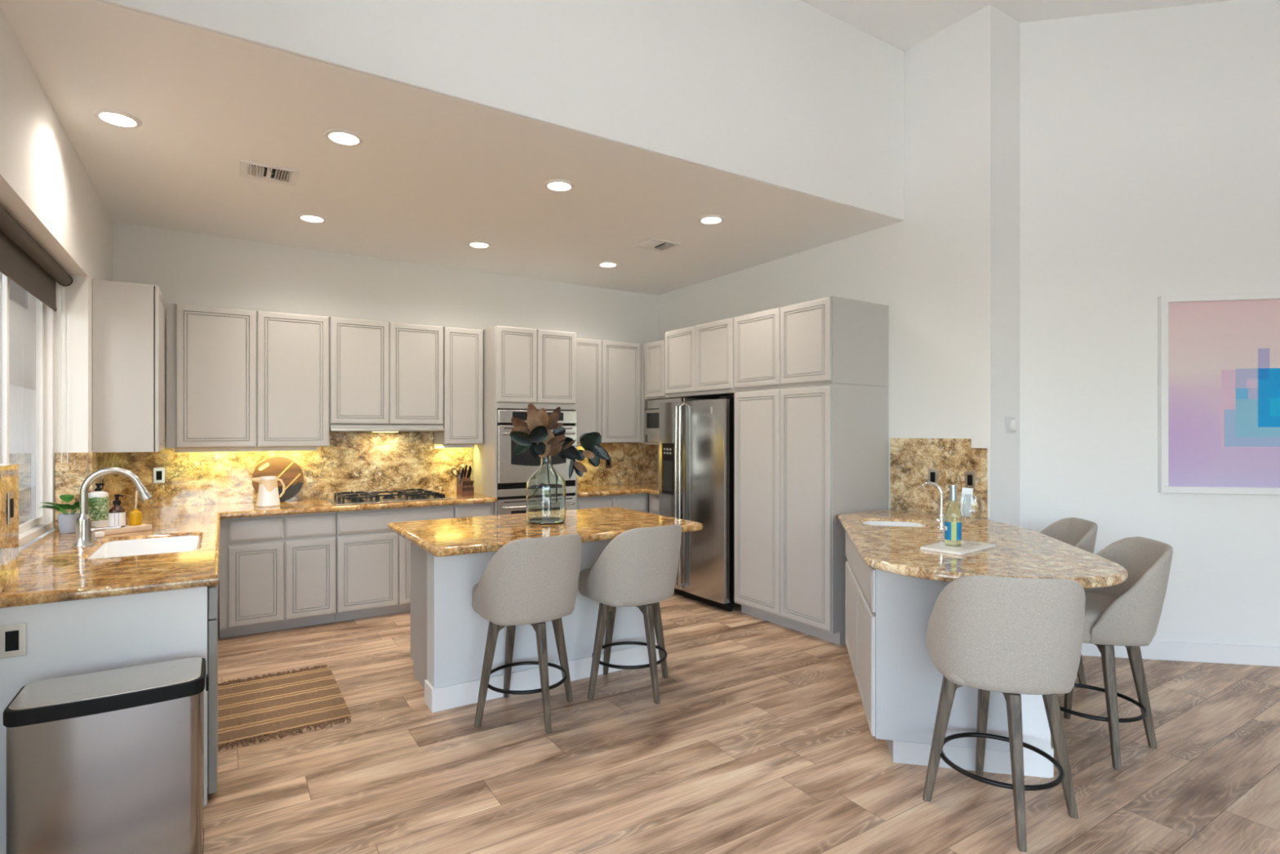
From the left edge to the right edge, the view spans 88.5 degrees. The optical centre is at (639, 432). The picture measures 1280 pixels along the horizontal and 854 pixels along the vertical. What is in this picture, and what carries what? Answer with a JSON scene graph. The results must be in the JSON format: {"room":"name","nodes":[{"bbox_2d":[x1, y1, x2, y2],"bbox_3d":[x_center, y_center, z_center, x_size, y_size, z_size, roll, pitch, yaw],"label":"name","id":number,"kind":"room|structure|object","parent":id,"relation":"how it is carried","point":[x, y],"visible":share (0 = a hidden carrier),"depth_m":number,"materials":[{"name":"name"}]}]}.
{"room":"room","nodes":[
{"label":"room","id":0,"kind":"room"},
{"bbox_2d":[0,6,112,551],"bbox_3d":[-2.770,-0.650,2.861,0.235,4.300,4.800,0,0,-32],"label":"wall","id":1,"kind":"structure","parent":0,"point":[46,187],"depth_m":3.48,"materials":[{"name":"white paint"}]},
{"bbox_2d":[0,463,18,592],"bbox_3d":[-2.267,0.345,2.309,0.020,0.447,0.529,0,0,-32],"label":"backsplash","id":2,"kind":"structure","parent":1,"relation":"attached to","point":[9,473],"depth_m":2.42,"materials":[{"name":"stone"}]},
{"bbox_2d":[7,491,13,524],"bbox_3d":[-2.327,0.280,2.431,0.008,0.116,0.072,0,0,-32],"label":"power outlet","id":3,"kind":"object","parent":2,"relation":"attached to","point":[11,495],"visible":1,"depth_m":2.42,"materials":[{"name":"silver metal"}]},
{"bbox_2d":[10,497,13,517],"bbox_3d":[-2.325,0.280,2.432,0.003,0.070,0.036,0,0,-32],"label":"socket","id":4,"kind":"object","parent":3,"relation":"attached to","point":[11,499],"depth_m":2.43,"materials":[{"name":"black plastic"}]},
{"bbox_2d":[0,271,53,547],"bbox_3d":[-2.813,-0.186,2.798,0.065,1.508,2.536,0,0,-32],"label":"window","id":5,"kind":"structure","parent":1,"relation":"in","point":[28,531],"depth_m":3.79,"materials":[{"name":"white paint"}]},
{"bbox_2d":[0,204,72,463],"bbox_3d":[-2.748,-0.378,2.846,0.078,1.126,2.492,0,0,-32],"label":"roller blind","id":6,"kind":"object","parent":5,"relation":"attached to","point":[23,260],"visible":1,"depth_m":3.26,"materials":[{"name":"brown fabric"}]},
{"bbox_2d":[54,452,88,528],"bbox_3d":[-3.395,0.345,3.922,0.148,0.447,0.015,0,0,-32],"label":"backsplash","id":7,"kind":"structure","parent":1,"relation":"attached to","point":[69,477],"depth_m":3.91,"materials":[{"name":"stone"}]},
{"bbox_2d":[88,451,115,510],"bbox_3d":[-3.612,0.345,4.423,0.018,0.447,1.056,0,0,-32],"label":"backsplash","id":8,"kind":"structure","parent":1,"relation":"attached to","point":[96,460],"depth_m":4.44,"materials":[{"name":"stone"}]},
{"bbox_2d":[92,279,164,452],"bbox_3d":[-3.424,-0.413,4.426,0.337,1.080,0.585,0,0,-32],"label":"upper cabinet","id":9,"kind":"object","parent":1,"relation":"attached to","point":[128,318],"visible":0.99,"depth_m":4.18,"materials":[{"name":"grey paint"}]},
{"bbox_2d":[112,222,657,621],"bbox_3d":[-1.842,-0.077,6.265,4.985,3.155,0.150,0,0,-32],"label":"wall","id":10,"kind":"structure","parent":0,"point":[187,268],"depth_m":5.76,"materials":[{"name":"white paint"}]},
{"bbox_2d":[166,302,329,448],"bbox_3d":[-3.067,-0.411,5.188,1.080,1.057,0.349,0,0,-32],"label":"upper cabinet","id":11,"kind":"object","parent":10,"relation":"attached to","point":[236,377],"visible":1,"depth_m":5.02,"materials":[{"name":"grey paint"}]},
{"bbox_2d":[174,446,317,452],"bbox_3d":[-3.075,0.135,5.172,0.960,0.033,0.060,0,0,-32],"label":"light","id":12,"kind":"object","parent":11,"relation":"attached to","point":[290,448],"visible":0.8,"depth_m":5.13,"materials":[{"name":"white plastic"}]},
{"bbox_2d":[115,431,472,508],"bbox_3d":[-2.747,0.283,5.588,2.692,0.572,0.019,0,0,-32],"label":"backsplash","id":13,"kind":"structure","parent":10,"relation":"attached to","point":[354,461],"depth_m":5.58,"materials":[{"name":"stone"}]},
{"bbox_2d":[153,467,164,483],"bbox_3d":[-3.656,0.329,4.993,0.072,0.116,0.008,0,0,-32],"label":"power outlet","id":14,"kind":"object","parent":13,"relation":"attached to","point":[158,473],"visible":1,"depth_m":4.99,"materials":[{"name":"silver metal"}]},
{"bbox_2d":[329,316,443,425],"bbox_3d":[-2.220,-0.503,5.727,0.919,0.874,0.349,0,0,-32],"label":"upper cabinet","id":15,"kind":"object","parent":10,"relation":"attached to","point":[381,372],"visible":0.97,"depth_m":5.57,"materials":[{"name":"grey paint"}]},
{"bbox_2d":[329,424,444,431],"bbox_3d":[-2.208,-0.035,5.709,0.915,0.056,0.365,0,0,-32],"label":"range hood","id":16,"kind":"object","parent":15,"relation":"attached to","point":[332,427],"visible":0.88,"depth_m":5.56,"materials":[{"name":"grey paint"}]},
{"bbox_2d":[433,326,483,444],"bbox_3d":[-1.677,-0.415,6.072,0.360,1.050,0.349,0,0,-32],"label":"upper cabinet","id":17,"kind":"object","parent":10,"relation":"attached to","point":[463,348],"visible":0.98,"depth_m":5.92,"materials":[{"name":"grey paint"}]},
{"bbox_2d":[442,444,474,448],"bbox_3d":[-1.675,0.128,6.063,0.280,0.033,0.060,0,0,-32],"label":"light","id":18,"kind":"object","parent":17,"relation":"attached to","point":[446,446],"visible":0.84,"depth_m":6.03,"materials":[{"name":"white plastic"}]},
{"bbox_2d":[577,337,644,443],"bbox_3d":[-0.437,-0.415,6.860,0.938,1.050,0.349,0,0,-32],"label":"upper cabinet","id":19,"kind":"object","parent":10,"relation":"attached to","point":[611,374],"visible":0.7,"depth_m":6.74,"materials":[{"name":"grey paint"}]},
{"bbox_2d":[577,443,657,486],"bbox_3d":[-0.365,0.345,7.103,1.323,0.447,0.019,0,0,-32],"label":"backsplash","id":20,"kind":"structure","parent":10,"relation":"attached to","point":[631,463],"depth_m":7.21,"materials":[{"name":"stone"}]},
{"bbox_2d":[0,0,902,295],"bbox_3d":[-0.973,-1.615,4.862,4.945,0.120,3.150,0,0,-32],"label":"ceiling","id":21,"kind":"structure","parent":0,"point":[432,175],"depth_m":3.92,"materials":[{"name":"white paint"}]},
{"bbox_2d":[93,108,142,128],"bbox_3d":[-2.584,-1.549,3.252,0.192,0.012,0.192,0,0,-32],"label":"recessed light","id":22,"kind":"object","parent":21,"relation":"in","point":[115,117],"visible":1,"depth_m":3.24,"materials":[{"name":"white glass"}]},
{"bbox_2d":[239,159,299,186],"bbox_3d":[-2.226,-1.532,3.941,0.300,0.046,0.280,0,0,-32],"label":"ceiling vent","id":23,"kind":"object","parent":21,"relation":"in","point":[250,170],"visible":1,"depth_m":3.92,"materials":[{"name":"white metal"}]},
{"bbox_2d":[297,213,326,222],"bbox_3d":[-2.378,-1.549,4.764,0.192,0.012,0.192,0,0,-32],"label":"recessed light","id":24,"kind":"object","parent":21,"relation":"in","point":[313,218],"visible":1,"depth_m":4.75,"materials":[{"name":"white glass"}]},
{"bbox_2d":[324,128,364,146],"bbox_3d":[-1.559,-1.549,3.461,0.192,0.012,0.192,0,0,-32],"label":"recessed light","id":25,"kind":"object","parent":21,"relation":"in","point":[340,136],"visible":1,"depth_m":3.45,"materials":[{"name":"white glass"}]},
{"bbox_2d":[466,240,491,248],"bbox_3d":[-1.330,-1.549,5.433,0.192,0.012,0.192,0,0,-32],"label":"recessed light","id":26,"kind":"object","parent":21,"relation":"in","point":[477,244],"visible":1,"depth_m":5.42,"materials":[{"name":"white paint"}]},
{"bbox_2d":[543,179,574,191],"bbox_3d":[-0.508,-1.549,4.135,0.192,0.012,0.192,0,0,-32],"label":"recessed light","id":27,"kind":"object","parent":21,"relation":"in","point":[557,185],"visible":1,"depth_m":4.12,"materials":[{"name":"white paint"}]},
{"bbox_2d":[597,261,617,267],"bbox_3d":[-0.296,-1.549,6.079,0.192,0.012,0.192,0,0,-32],"label":"recessed light","id":28,"kind":"object","parent":21,"relation":"in","point":[606,264],"visible":1,"depth_m":6.06,"materials":[{"name":"white paint"}]},
{"bbox_2d":[631,237,680,252],"bbox_3d":[0.136,-1.532,5.443,0.300,0.046,0.280,0,0,-32],"label":"ceiling vent","id":29,"kind":"object","parent":21,"relation":"in","point":[653,244],"visible":1,"depth_m":5.41,"materials":[{"name":"white metal"}]},
{"bbox_2d":[697,214,724,224],"bbox_3d":[0.520,-1.549,4.799,0.192,0.012,0.192,0,0,-32],"label":"recessed light","id":30,"kind":"object","parent":21,"relation":"in","point":[707,220],"visible":1,"depth_m":4.79,"materials":[{"name":"white paint"}]},
{"bbox_2d":[99,0,904,220],"bbox_3d":[-0.134,-2.178,3.517,4.917,1.245,0.019,0,0,-32],"label":"wall","id":31,"kind":"structure","parent":0,"point":[790,95],"depth_m":3.66,"materials":[{"name":"white paint"}]},
{"bbox_2d":[203,592,1279,853],"bbox_3d":[1.542,1.530,2.047,11.200,0.060,11.000,0,0,-32],"label":"floor","id":32,"kind":"structure","parent":0,"point":[758,739],"depth_m":2.92,"materials":[{"name":"brown wood"}]},
{"bbox_2d":[0,586,207,853],"bbox_3d":[-2.011,1.058,2.478,0.632,0.883,0.020,0,0,-32],"label":"end panel","id":33,"kind":"object","parent":32,"relation":"on","point":[66,638],"visible":0.33,"depth_m":2.46,"materials":[{"name":"white paint"}]},
{"bbox_2d":[0,622,26,658],"bbox_3d":[-2.223,0.738,2.326,0.075,0.116,0.008,0,0,-32],"label":"power outlet","id":34,"kind":"object","parent":33,"relation":"attached to","point":[13,637],"visible":1,"depth_m":2.33,"materials":[{"name":"white plastic"}]},
{"bbox_2d":[4,630,18,651],"bbox_3d":[-2.222,0.738,2.324,0.036,0.070,0.003,0,0,-32],"label":"socket","id":35,"kind":"object","parent":34,"relation":"attached to","point":[11,637],"depth_m":2.32,"materials":[{"name":"black plastic"}]},
{"bbox_2d":[3,657,208,853],"bbox_3d":[-1.785,1.173,2.239,0.526,0.654,0.296,0,0,-32],"label":"trash can","id":36,"kind":"object","parent":32,"relation":"on","point":[111,761],"visible":1,"depth_m":2.13,"materials":[{"name":"silver metal"}]},
{"bbox_2d":[207,583,218,794],"bbox_3d":[-2.151,1.045,2.763,0.634,0.850,0.597,0,0,-32],"label":"base cabinet","id":37,"kind":"object","parent":32,"relation":"on","point":[212,591],"visible":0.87,"depth_m":2.67,"materials":[{"name":"grey wood"}]},
{"bbox_2d":[207,586,208,786],"bbox_3d":[-2.166,1.030,2.754,0.600,0.820,0.596,0,0,-32],"label":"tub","id":38,"kind":"object","parent":37,"relation":"in","point":[207,586],"depth_m":2.66,"materials":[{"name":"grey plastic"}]},
{"bbox_2d":[219,511,336,638],"bbox_3d":[-2.850,1.058,5.165,0.768,0.883,0.620,0,0,-32],"label":"base cabinet","id":39,"kind":"object","parent":32,"relation":"on","point":[277,572],"visible":0.97,"depth_m":4.90,"materials":[{"name":"grey paint"}]},
{"bbox_2d":[217,664,351,751],"bbox_3d":[-2.014,1.491,3.649,0.633,0.014,1.011,0,0,-32],"label":"kitchen rug","id":40,"kind":"object","parent":32,"relation":"on","point":[249,709],"visible":0.98,"depth_m":3.59,"materials":[{"name":"fabric"}]},
{"bbox_2d":[334,504,453,622],"bbox_3d":[-2.136,1.058,5.620,0.918,0.883,0.620,0,0,-32],"label":"base cabinet","id":41,"kind":"object","parent":32,"relation":"on","point":[373,561],"visible":0.56,"depth_m":5.27,"materials":[{"name":"grey paint"}]},
{"bbox_2d":[410,542,426,688],"bbox_3d":[-0.710,1.058,4.290,1.413,0.883,0.552,0,0,-32],"label":"base cabinet","id":42,"kind":"object","parent":32,"relation":"on","point":[418,555],"visible":0.1,"depth_m":3.94,"materials":[{"name":"grey paint"}]},
{"bbox_2d":[387,506,702,556],"bbox_3d":[-0.591,0.593,4.130,1.685,0.045,1.115,0,0,-32],"label":"countertop","id":43,"kind":"structure","parent":42,"relation":"on","point":[443,537],"depth_m":3.88,"materials":[{"name":"brown stone"}]},
{"bbox_2d":[525,453,565,524],"bbox_3d":[-0.596,0.351,4.171,0.252,0.437,0.252,0,0,-32],"label":"glass vase","id":44,"kind":"object","parent":43,"relation":"on","point":[545,491],"visible":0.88,"depth_m":4.07,"materials":[{"name":"clear glass"}]},
{"bbox_2d":[509,403,565,457],"bbox_3d":[-0.642,0.155,4.126,0.350,0.677,0.140,0,0,-7],"label":"branch","id":45,"kind":"object","parent":44,"relation":"in","point":[536,433],"visible":0.99,"depth_m":4.12,"materials":[{"name":"brown plant"}]},
{"bbox_2d":[558,431,609,478],"bbox_3d":[-0.394,0.221,4.122,0.402,0.445,0.096,0,0,17],"label":"branch","id":46,"kind":"object","parent":44,"relation":"in","point":[590,442],"visible":0.96,"depth_m":4.11,"materials":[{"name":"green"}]},
{"bbox_2d":[453,502,493,518],"bbox_3d":[-1.597,1.058,5.962,0.350,0.883,0.620,0,0,-32],"label":"base cabinet","id":47,"kind":"object","parent":32,"relation":"on","point":[465,510],"visible":0.14,"depth_m":5.70,"materials":[{"name":"grey paint"}]},
{"bbox_2d":[0,492,497,608],"bbox_3d":[-1.996,0.593,4.250,2.862,0.045,3.080,0,0,-32],"label":"countertop","id":48,"kind":"structure","parent":47,"relation":"on","point":[51,570],"depth_m":2.96,"materials":[{"name":"brown stone"}]},
{"bbox_2d":[39,493,98,533],"bbox_3d":[-3.234,0.466,3.721,0.259,0.208,0.253,0,0,-17],"label":"potted plant","id":49,"kind":"object","parent":48,"relation":"on","point":[66,521],"visible":0.84,"depth_m":3.70,"materials":[{"name":"green plant"}]},
{"bbox_2d":[88,483,108,527],"bbox_3d":[-3.241,0.437,3.929,0.099,0.265,0.099,0,0,-32],"label":"soap bottle","id":50,"kind":"object","parent":48,"relation":"on","point":[99,512],"visible":0.84,"depth_m":3.90,"materials":[{"name":"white plastic"}]},
{"bbox_2d":[72,466,152,546],"bbox_3d":[-2.699,0.374,3.368,0.323,0.392,0.088,0,0,-32],"label":"kitchen faucet","id":51,"kind":"object","parent":48,"relation":"on","point":[84,531],"visible":1,"depth_m":3.31,"materials":[{"name":"silver metal"}]},
{"bbox_2d":[94,523,151,534],"bbox_3d":[-2.954,0.554,3.758,0.115,0.030,0.235,0,0,27],"label":"wooden tray","id":52,"kind":"object","parent":48,"relation":"on","point":[127,528],"visible":0.62,"depth_m":3.74,"materials":[{"name":"brown wood"}]},
{"bbox_2d":[108,493,125,527],"bbox_3d":[-2.970,0.445,3.729,0.077,0.188,0.080,0,0,-32],"label":"soap dispenser","id":53,"kind":"object","parent":52,"relation":"on","point":[117,513],"visible":0.94,"depth_m":3.71,"materials":[{"name":"brown"}]},
{"bbox_2d":[108,504,125,527],"bbox_3d":[-2.971,0.474,3.730,0.076,0.130,0.076,0,0,-32],"label":"bottle","id":54,"kind":"object","parent":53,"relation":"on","point":[117,513],"depth_m":3.70,"materials":[{"name":"brown"}]},
{"bbox_2d":[128,508,142,525],"bbox_3d":[-2.929,0.492,3.813,0.060,0.094,0.060,0,0,-32],"label":"oil bottle","id":55,"kind":"object","parent":52,"relation":"on","point":[135,516],"visible":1,"depth_m":3.79,"materials":[{"name":"yellow glass"}]},
{"bbox_2d":[87,535,199,559],"bbox_3d":[-2.509,0.701,3.353,0.432,0.227,0.704,0,0,-32],"label":"sink","id":56,"kind":"object","parent":48,"relation":"in","point":[186,543],"visible":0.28,"depth_m":3.61,"materials":[{"name":"white ceramic"}]},
{"bbox_2d":[252,475,284,506],"bbox_3d":[-2.876,0.457,5.080,0.175,0.226,0.167,0,0,11],"label":"pitcher","id":57,"kind":"object","parent":48,"relation":"on","point":[268,495],"visible":1,"depth_m":5.03,"materials":[{"name":"white ceramic"}]},
{"bbox_2d":[252,456,303,502],"bbox_3d":[-2.953,0.384,5.362,0.370,0.365,0.101,0,0,-32],"label":"cutting board","id":58,"kind":"object","parent":48,"relation":"on","point":[286,469],"visible":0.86,"depth_m":5.38,"materials":[{"name":"brown wood"}]},
{"bbox_2d":[327,488,452,505],"bbox_3d":[-2.118,0.534,5.568,0.910,0.072,0.520,0,0,-32],"label":"gas cooktop","id":59,"kind":"object","parent":48,"relation":"in","point":[419,494],"visible":1,"depth_m":5.48,"materials":[{"name":"silver metal"}]},
{"bbox_2d":[456,469,474,496],"bbox_3d":[-1.577,0.457,5.928,0.110,0.225,0.162,0,0,-32],"label":"knife block","id":60,"kind":"object","parent":48,"relation":"on","point":[461,491],"visible":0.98,"depth_m":5.89,"materials":[{"name":"red wood"}]},
{"bbox_2d":[451,466,464,485],"bbox_3d":[-1.626,0.394,5.861,0.114,0.173,0.010,0,0,-32],"label":"scissors","id":61,"kind":"object","parent":60,"relation":"in","point":[460,474],"visible":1,"depth_m":5.87,"materials":[{"name":"black plastic"}]},
{"bbox_2d":[472,324,577,515],"bbox_3d":[-1.098,0.278,6.263,0.806,2.445,0.649,0,0,-32],"label":"tall cabinet","id":62,"kind":"object","parent":32,"relation":"on","point":[522,366],"visible":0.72,"depth_m":5.96,"materials":[{"name":"grey paint"}]},
{"bbox_2d":[497,408,577,515],"bbox_3d":[-1.056,0.493,6.197,0.770,1.407,0.651,0,0,-32],"label":"double oven","id":63,"kind":"object","parent":62,"relation":"in","point":[513,471],"visible":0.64,"depth_m":5.87,"materials":[{"name":"silver metal"}]},
{"bbox_2d":[471,533,582,733],"bbox_3d":[-0.604,1.009,3.498,0.563,0.982,0.582,0,0,-34],"label":"bar stool","id":64,"kind":"object","parent":32,"relation":"on","point":[532,581],"visible":1,"depth_m":3.30,"materials":[{"name":"fabric"}]},
{"bbox_2d":[424,539,659,712],"bbox_3d":[-0.526,1.058,3.978,1.488,0.884,0.162,0,0,-32],"label":"wall","id":65,"kind":"structure","parent":32,"relation":"on","point":[456,634],"depth_m":3.67,"materials":[{"name":"white paint"}]},
{"bbox_2d":[577,493,648,512],"bbox_3d":[-0.418,1.058,6.711,0.814,0.883,0.620,0,0,-32],"label":"base cabinet","id":66,"kind":"object","parent":32,"relation":"on","point":[638,502],"visible":0.15,"depth_m":6.47,"materials":[{"name":"grey paint"}]},
{"bbox_2d":[577,482,658,497],"bbox_3d":[-0.078,0.593,6.671,1.343,0.045,1.053,0,0,-32],"label":"countertop","id":67,"kind":"structure","parent":66,"relation":"on","point":[652,488],"depth_m":6.54,"materials":[{"name":"brown stone"}]},
{"bbox_2d":[578,524,681,703],"bbox_3d":[-0.055,1.009,3.849,0.563,0.982,0.582,0,0,-35],"label":"bar stool","id":68,"kind":"object","parent":32,"relation":"on","point":[638,567],"visible":1,"depth_m":3.65,"materials":[{"name":"grey fabric"}]},
{"bbox_2d":[648,493,658,514],"bbox_3d":[0.421,1.058,6.633,0.542,0.883,0.438,0,0,-34],"label":"base cabinet","id":69,"kind":"object","parent":32,"relation":"on","point":[653,499],"visible":0.09,"depth_m":6.57,"materials":[{"name":"grey paint"}]},
{"bbox_2d":[658,395,737,611],"bbox_3d":[0.683,0.594,5.963,0.734,1.788,0.921,0,0,-34],"label":"refrigerator","id":70,"kind":"object","parent":32,"relation":"on","point":[696,437],"visible":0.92,"depth_m":5.64,"materials":[{"name":"silver metal"}]},
{"bbox_2d":[733,382,888,644],"bbox_3d":[1.316,0.579,5.180,0.649,1.842,1.013,0,0,-34],"label":"pantry cabinet","id":71,"kind":"object","parent":32,"relation":"on","point":[805,456],"visible":0.99,"depth_m":4.85,"materials":[{"name":"grey paint"}]},
{"bbox_2d":[845,532,1011,774],"bbox_3d":[1.504,1.058,3.643,0.597,0.883,1.438,0,0,13],"label":"bar cabinet","id":72,"kind":"object","parent":32,"relation":"on","point":[899,682],"visible":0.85,"depth_m":2.97,"materials":[{"name":"grey paint"}]},
{"bbox_2d":[836,508,1128,588],"bbox_3d":[1.739,0.593,3.735,1.079,0.045,2.371,0,0,12],"label":"countertop","id":73,"kind":"structure","parent":72,"relation":"on","point":[1018,552],"depth_m":3.10,"materials":[{"name":"beige stone"}]},
{"bbox_2d":[862,520,925,526],"bbox_3d":[1.606,0.683,4.156,0.377,0.192,0.332,0,0,13],"label":"bar sink","id":74,"kind":"object","parent":73,"relation":"in","point":[868,522],"visible":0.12,"depth_m":4.30,"materials":[{"name":"white ceramic"}]},
{"bbox_2d":[919,481,944,528],"bbox_3d":[1.740,0.434,3.930,0.150,0.272,0.083,0,0,43],"label":"bar faucet","id":75,"kind":"object","parent":73,"relation":"on","point":[940,520],"visible":0.98,"depth_m":3.90,"materials":[{"name":"silver metal"}]},
{"bbox_2d":[920,539,995,555],"bbox_3d":[1.565,0.562,3.227,0.365,0.014,0.195,0,0,-38],"label":"serving tray","id":76,"kind":"object","parent":73,"relation":"on","point":[970,546],"visible":0.78,"depth_m":3.17,"materials":[{"name":"white stone"}]},
{"bbox_2d":[944,484,961,546],"bbox_3d":[1.536,0.406,3.222,0.075,0.297,0.075,0,0,-32],"label":"wine bottle","id":77,"kind":"object","parent":76,"relation":"on","point":[953,517],"visible":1,"depth_m":3.20,"materials":[{"name":"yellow glass"}]},
{"bbox_3d":[1.651,0.433,3.367,0.093,0.244,0.093,0,0,-32],"label":"wine glass","id":78,"kind":"object","parent":76,"relation":"on","visible":0},
{"bbox_2d":[960,487,973,516],"bbox_3d":[1.672,0.358,3.363,0.060,0.148,0.020,0,0,30],"label":"folded napkin","id":79,"kind":"object","parent":78,"relation":"in","point":[966,504],"visible":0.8,"depth_m":3.35,"materials":[{"name":"white fabric"}]},
{"bbox_2d":[922,574,1085,852],"bbox_3d":[1.429,1.009,2.613,0.563,0.982,0.582,0,0,13],"label":"bar stool","id":80,"kind":"object","parent":32,"relation":"on","point":[1012,637],"visible":1,"depth_m":2.40,"materials":[{"name":"beige fabric"}]},
{"bbox_2d":[1020,693,1053,777],"bbox_3d":[1.882,1.058,3.590,0.154,0.884,1.500,0,0,13],"label":"wall","id":81,"kind":"structure","parent":32,"relation":"on","point":[1036,731],"depth_m":2.86,"materials":[{"name":"white paint"}]},
{"bbox_2d":[1040,517,1097,684],"bbox_3d":[2.354,1.009,3.910,0.582,0.982,0.563,0,0,11],"label":"bar stool","id":82,"kind":"object","parent":32,"relation":"on","point":[1080,533],"visible":0.09,"depth_m":3.91,"materials":[{"name":"grey fabric"}]},
{"bbox_2d":[1059,536,1173,770],"bbox_3d":[2.192,1.009,3.185,0.582,0.982,0.563,0,0,13],"label":"bar stool","id":83,"kind":"object","parent":32,"relation":"on","point":[1127,613],"visible":0.7,"depth_m":2.98,"materials":[{"name":"beige fabric"}]},
{"bbox_2d":[657,4,990,519],"bbox_3d":[1.313,-0.650,5.929,0.202,4.300,3.803,0,0,-32],"label":"wall","id":84,"kind":"structure","parent":0,"point":[931,268],"depth_m":4.65,"materials":[{"name":"white paint"}]},
{"bbox_2d":[644,339,683,399],"bbox_3d":[0.395,-0.642,6.795,0.417,0.595,0.698,0,0,-34],"label":"upper cabinet","id":85,"kind":"object","parent":84,"relation":"attached to","point":[654,352],"visible":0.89,"depth_m":6.79,"materials":[{"name":"grey paint"}]},
{"bbox_2d":[644,398,709,444],"bbox_3d":[0.402,-0.107,6.800,0.390,0.470,0.700,0,0,-34],"label":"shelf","id":86,"kind":"object","parent":85,"relation":"attached to","point":[684,399],"visible":0.17,"depth_m":6.82,"materials":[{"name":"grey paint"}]},
{"bbox_2d":[644,398,683,442],"bbox_3d":[0.371,-0.114,6.790,0.392,0.443,0.638,0,0,-34],"label":"microwave","id":87,"kind":"object","parent":86,"relation":"in","point":[651,406],"visible":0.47,"depth_m":6.81,"materials":[{"name":"silver metal"}]},
{"bbox_2d":[665,316,736,399],"bbox_3d":[0.752,-0.640,5.997,0.622,0.624,0.966,0,0,-34],"label":"upper cabinet","id":88,"kind":"object","parent":84,"relation":"attached to","point":[700,358],"visible":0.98,"depth_m":5.78,"materials":[{"name":"grey paint"}]},
{"bbox_2d":[733,296,888,391],"bbox_3d":[1.316,-0.648,5.180,0.649,0.608,1.013,0,0,-34],"label":"upper cabinet","id":89,"kind":"object","parent":84,"relation":"attached to","point":[835,340],"visible":0.99,"depth_m":4.83,"materials":[{"name":"grey paint"}]},
{"bbox_2d":[889,438,987,519],"bbox_3d":[2.076,0.306,4.611,0.018,0.525,0.725,0,0,-33],"label":"backsplash","id":90,"kind":"structure","parent":84,"relation":"attached to","point":[910,459],"depth_m":4.62,"materials":[{"name":"stone"}]},
{"bbox_2d":[928,468,937,484],"bbox_3d":[2.058,0.315,4.614,0.008,0.116,0.072,0,0,-32],"label":"power outlet","id":91,"kind":"object","parent":90,"relation":"attached to","point":[932,473],"visible":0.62,"depth_m":4.61,"materials":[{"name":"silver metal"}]},
{"bbox_2d":[964,471,975,488],"bbox_3d":[2.206,0.320,4.389,0.008,0.116,0.072,0,0,-32],"label":"power outlet","id":92,"kind":"object","parent":90,"relation":"attached to","point":[970,476],"visible":0.9,"depth_m":4.38,"materials":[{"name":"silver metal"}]},
{"bbox_2d":[990,4,1019,526],"bbox_3d":[2.450,-0.650,4.481,0.462,4.300,0.140,0,0,-32],"label":"wall","id":93,"kind":"structure","parent":0,"point":[1004,29],"depth_m":4.38,"materials":[{"name":"white paint"}]},
{"bbox_2d":[1004,416,1019,433],"bbox_3d":[2.502,-0.048,4.408,0.123,0.110,0.036,0,0,-32],"label":"thermostat","id":94,"kind":"object","parent":93,"relation":"attached to","point":[1011,424],"visible":1,"depth_m":4.40,"materials":[{"name":"white paint"}]},
{"bbox_2d":[800,0,1235,51],"bbox_3d":[1.516,-2.850,2.089,11.200,0.100,11.100,0,0,-32],"label":"ceiling","id":95,"kind":"structure","parent":0,"point":[903,24],"depth_m":4.36,"materials":[{"name":"white paint"}]},
{"bbox_2d":[1019,0,1279,646],"bbox_3d":[4.282,-0.650,4.250,3.400,4.300,0.134,0,0,10],"label":"wall","id":96,"kind":"structure","parent":0,"point":[1149,140],"depth_m":4.36,"materials":[{"name":"white paint"}]},
{"bbox_2d":[1080,640,1279,666],"bbox_3d":[4.270,1.438,4.176,3.397,0.125,0.015,0,0,10],"label":"baseboard","id":97,"kind":"structure","parent":96,"relation":"attached to","point":[1252,655],"depth_m":4.28,"materials":[{"name":"white paint"}]},
{"bbox_2d":[1157,292,1279,494],"bbox_3d":[4.052,-0.248,4.203,1.290,1.290,0.041,0,0,10],"label":"framed print","id":98,"kind":"object","parent":96,"relation":"attached to","point":[1219,354],"visible":1,"depth_m":4.26,"materials":[{"name":"paper"}]},
{"label":"outside","id":99,"kind":"structure","parent":0,"visible":0},
{"bbox_3d":[0.000,1.700,0.000,80.000,0.200,80.000,0,0,-32],"label":"ground","id":100,"kind":"structure","parent":99,"visible":0},
{"bbox_2d":[8,384,35,490],"bbox_3d":[-13.433,-2.100,15.693,3.970,7.800,39.100,0,0,-32],"label":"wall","id":101,"kind":"structure","parent":100,"relation":"on","point":[22,401],"depth_m":17.98,"materials":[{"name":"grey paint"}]},
{"bbox_2d":[8,278,35,390],"bbox_3d":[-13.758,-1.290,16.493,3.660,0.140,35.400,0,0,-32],"label":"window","id":102,"kind":"structure","parent":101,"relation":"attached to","point":[22,304],"depth_m":8.47,"materials":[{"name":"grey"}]},
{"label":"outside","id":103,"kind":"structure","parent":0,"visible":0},
{"bbox_2d":[18,485,35,524],"bbox_3d":[-13.236,1.579,15.664,3.630,0.038,37.360,0,0,-32],"label":"path","id":104,"kind":"structure","parent":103,"point":[27,497],"depth_m":14.08,"materials":[{"name":"grey"}]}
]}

